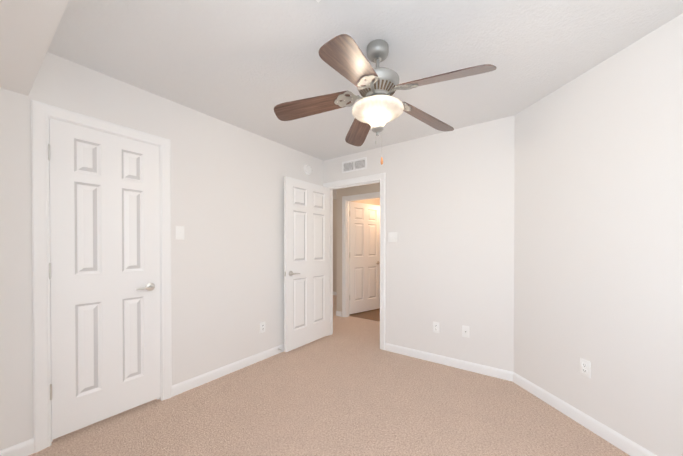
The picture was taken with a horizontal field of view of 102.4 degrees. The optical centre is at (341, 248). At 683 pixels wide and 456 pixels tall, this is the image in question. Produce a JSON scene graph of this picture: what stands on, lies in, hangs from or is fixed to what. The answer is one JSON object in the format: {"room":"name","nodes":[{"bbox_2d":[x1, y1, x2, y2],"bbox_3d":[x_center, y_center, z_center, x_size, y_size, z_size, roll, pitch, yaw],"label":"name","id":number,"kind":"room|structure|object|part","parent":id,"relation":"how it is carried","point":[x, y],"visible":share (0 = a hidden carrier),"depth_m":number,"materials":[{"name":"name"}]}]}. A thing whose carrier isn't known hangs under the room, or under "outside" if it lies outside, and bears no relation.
{"room":"empty bedroom","nodes":[
{"label":"empty bedroom","id":0,"kind":"room"},
{"bbox_2d":[0,52,323,449],"bbox_3d":[-1.240,-0.001,2.643,0.110,2.475,3.200,0,1,36],"label":"wall","id":1,"kind":"structure","parent":0,"point":[227,252],"depth_m":2.42,"materials":[{"name":"white paint"}]},
{"bbox_2d":[31,99,171,452],"bbox_3d":[-1.692,0.169,2.009,0.130,2.145,0.770,0,1,36],"label":"trim","id":2,"kind":"structure","parent":1,"relation":"attached to","point":[42,113],"depth_m":1.71,"materials":[{"name":"white paint"}]},
{"bbox_2d":[48,118,160,439],"bbox_3d":[-1.648,0.193,1.971,0.096,2.037,0.626,0,1,36],"label":"closet door","id":3,"kind":"structure","parent":1,"relation":"in","point":[104,263],"depth_m":1.94,"materials":[{"name":"white paint"}]},
{"bbox_2d":[176,226,183,239],"bbox_3d":[-1.377,-0.136,2.346,0.019,0.115,0.070,0,1,36],"label":"light switch","id":4,"kind":"object","parent":1,"relation":"attached to","point":[179,232],"visible":1,"depth_m":2.35,"materials":[{"name":"white plastic"}]},
{"bbox_2d":[260,322,264,332],"bbox_3d":[-0.874,0.874,3.051,0.010,0.115,0.070,0,1,36],"label":"electrical outlet","id":5,"kind":"object","parent":1,"relation":"attached to","point":[262,327],"visible":1,"depth_m":3.04,"materials":[{"name":"white plastic"}]},
{"bbox_2d":[304,165,311,174],"bbox_3d":[-0.439,-1.040,3.611,0.040,0.134,0.134,0,1,36],"label":"smoke detector","id":6,"kind":"object","parent":1,"relation":"attached to","point":[307,170],"visible":1,"depth_m":3.59,"materials":[{"name":"white plastic"}]},
{"bbox_2d":[28,295,629,455],"bbox_3d":[-0.335,1.287,3.694,8.550,0.115,6.250,0,1,36],"label":"floor carpet","id":7,"kind":"object","parent":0,"point":[348,387],"visible":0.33,"depth_m":2.03,"materials":[{"name":"beige carpet"}]},
{"bbox_2d":[333,199,336,291],"bbox_3d":[0.156,-0.032,6.951,5.220,2.475,0.110,0,1,36],"label":"wall","id":8,"kind":"structure","parent":0,"point":[334,245],"depth_m":7.12,"materials":[{"name":"beige paint"}]},
{"bbox_2d":[337,183,379,311],"bbox_3d":[1.782,-0.008,3.703,4.550,2.475,0.110,0,1,36],"label":"wall","id":9,"kind":"structure","parent":0,"point":[360,189],"depth_m":4.94,"materials":[{"name":"beige paint"}]},
{"bbox_2d":[333,291,341,316],"bbox_3d":[0.590,1.176,5.006,8.000,0.088,2.540,0,1,36],"label":"baseboard","id":10,"kind":"structure","parent":9,"relation":"attached to","point":[338,313],"depth_m":4.98,"materials":[{"name":"white paint"}]},
{"bbox_2d":[342,192,379,316],"bbox_3d":[0.434,0.147,4.674,0.960,2.150,0.130,0,1,36],"label":"door frame","id":11,"kind":"structure","parent":9,"relation":"attached to","point":[346,200],"depth_m":4.89,"materials":[{"name":"white paint"}]},
{"bbox_2d":[349,308,379,320],"bbox_3d":[1.104,1.216,5.238,1.440,0.004,1.560,0,1,36],"label":"floor","id":12,"kind":"structure","parent":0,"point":[374,314],"depth_m":5.00,"materials":[{"name":"brown wood"}]},
{"bbox_2d":[350,198,379,205],"bbox_3d":[0.510,-0.023,5.729,0.110,2.475,1.670,0,1,36],"label":"wall","id":13,"kind":"structure","parent":0,"point":[375,201],"depth_m":5.78,"materials":[{"name":"beige paint"}]},
{"bbox_2d":[349,202,379,313],"bbox_3d":[0.449,0.167,5.228,0.816,2.041,0.158,0,1,-39],"label":"hall door","id":14,"kind":"structure","parent":13,"relation":"in","point":[364,268],"depth_m":5.19,"materials":[{"name":"white paint"}]},
{"bbox_2d":[47,0,682,199],"bbox_3d":[-0.335,-1.306,3.675,8.550,0.120,6.250,0,1,36],"label":"ceiling","id":15,"kind":"structure","parent":0,"point":[249,65],"depth_m":1.70,"materials":[{"name":"white paint"}]},
{"bbox_2d":[0,0,68,95],"bbox_3d":[-0.569,-1.067,0.499,3.490,0.310,0.315,0,1,36],"label":"soffit","id":16,"kind":"structure","parent":15,"relation":"attached to","point":[28,28],"depth_m":1.19,"materials":[{"name":"white paint"}]},
{"bbox_2d":[274,34,495,164],"bbox_3d":[0.237,-0.873,1.649,1.222,0.715,1.237,0,1,36],"label":"fan","id":17,"kind":"object","parent":15,"relation":"hanging from","point":[377,107],"visible":1,"depth_m":1.61,"materials":[{"name":"brown wood"}]},
{"bbox_3d":[-0.182,-0.895,1.727,0.487,0.005,0.152,-9,-14,7],"label":"blade","id":18,"kind":"part","parent":17,"relation":"part of","materials":[{"name":"brown wood"}]},
{"bbox_3d":[0.052,-0.876,1.313,0.152,0.005,0.487,-15,5,27],"label":"blade","id":19,"kind":"part","parent":17,"relation":"part of","materials":[{"name":"brown wood"}]},
{"bbox_3d":[0.140,-0.907,2.077,0.152,0.005,0.487,15,-10,-9],"label":"blade","id":20,"kind":"part","parent":17,"relation":"part of","materials":[{"name":"brown wood"}]},
{"bbox_3d":[0.221,-0.803,1.680,0.314,0.125,0.314,0,1,36],"label":"lamp shade","id":21,"kind":"part","parent":17,"relation":"part of","materials":[{"name":"white glass"}]},
{"label":"blade","id":22,"kind":"part","parent":17,"relation":"part of","materials":[{"name":"brown wood"}]},
{"label":"blade","id":23,"kind":"part","parent":17,"relation":"part of","materials":[{"name":"brown wood"}]},
{"bbox_2d":[324,115,514,371],"bbox_3d":[-0.845,-0.013,4.402,6.380,2.475,0.110,0,1,36],"label":"wall","id":24,"kind":"structure","parent":0,"point":[449,260],"depth_m":2.88,"materials":[{"name":"white paint"}]},
{"bbox_2d":[323,173,385,349],"bbox_3d":[0.174,0.154,3.662,0.970,2.150,0.147,0,1,36],"label":"door frame","id":25,"kind":"structure","parent":24,"relation":"attached to","point":[380,178],"depth_m":3.37,"materials":[{"name":"white paint"}]},
{"bbox_2d":[284,176,329,351],"bbox_3d":[-0.413,0.180,3.519,0.158,2.041,0.821,0,1,36],"label":"entry door","id":26,"kind":"structure","parent":25,"relation":"attached to","point":[306,262],"depth_m":3.45,"materials":[{"name":"white paint"}]},
{"bbox_2d":[342,157,366,172],"bbox_3d":[0.164,-1.088,3.588,0.385,0.150,0.008,0,1,36],"label":"air vent","id":27,"kind":"object","parent":24,"relation":"in","point":[355,165],"visible":1,"depth_m":3.58,"materials":[{"name":"white metal"}]},
{"bbox_2d":[388,232,396,241],"bbox_3d":[0.607,-0.138,3.265,0.116,0.115,0.019,0,1,36],"label":"light switch","id":28,"kind":"object","parent":24,"relation":"attached to","point":[392,236],"visible":1,"depth_m":3.27,"materials":[{"name":"white plastic"}]},
{"bbox_2d":[433,322,438,332],"bbox_3d":[1.024,0.854,2.975,0.070,0.115,0.010,0,1,36],"label":"outlet","id":29,"kind":"object","parent":24,"relation":"attached to","point":[435,327],"visible":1,"depth_m":2.97,"materials":[{"name":"white plastic"}]},
{"bbox_2d":[462,325,468,337],"bbox_3d":[1.264,0.845,2.796,0.070,0.115,0.018,0,1,36],"label":"outlet plate","id":30,"kind":"object","parent":24,"relation":"attached to","point":[465,331],"visible":1,"depth_m":2.80,"materials":[{"name":"white plastic"}]},
{"bbox_2d":[514,13,682,455],"bbox_3d":[1.817,0.007,1.563,0.110,2.475,2.100,0,0,-9],"label":"wall","id":31,"kind":"structure","parent":0,"point":[598,233],"depth_m":1.76,"materials":[{"name":"white paint"}]},
{"bbox_2d":[0,343,656,455],"bbox_3d":[0.267,1.200,1.624,3.537,0.088,3.090,0,1,36],"label":"baseboard","id":32,"kind":"structure","parent":31,"relation":"attached to","point":[593,425],"depth_m":2.40,"materials":[{"name":"white paint"}]},
{"bbox_2d":[580,358,590,377],"bbox_3d":[1.701,0.834,1.919,0.010,0.115,0.070,0,0,-9],"label":"electrical outlet","id":33,"kind":"object","parent":31,"relation":"attached to","point":[585,368],"visible":1,"depth_m":1.91,"materials":[{"name":"white plastic"}]}
]}

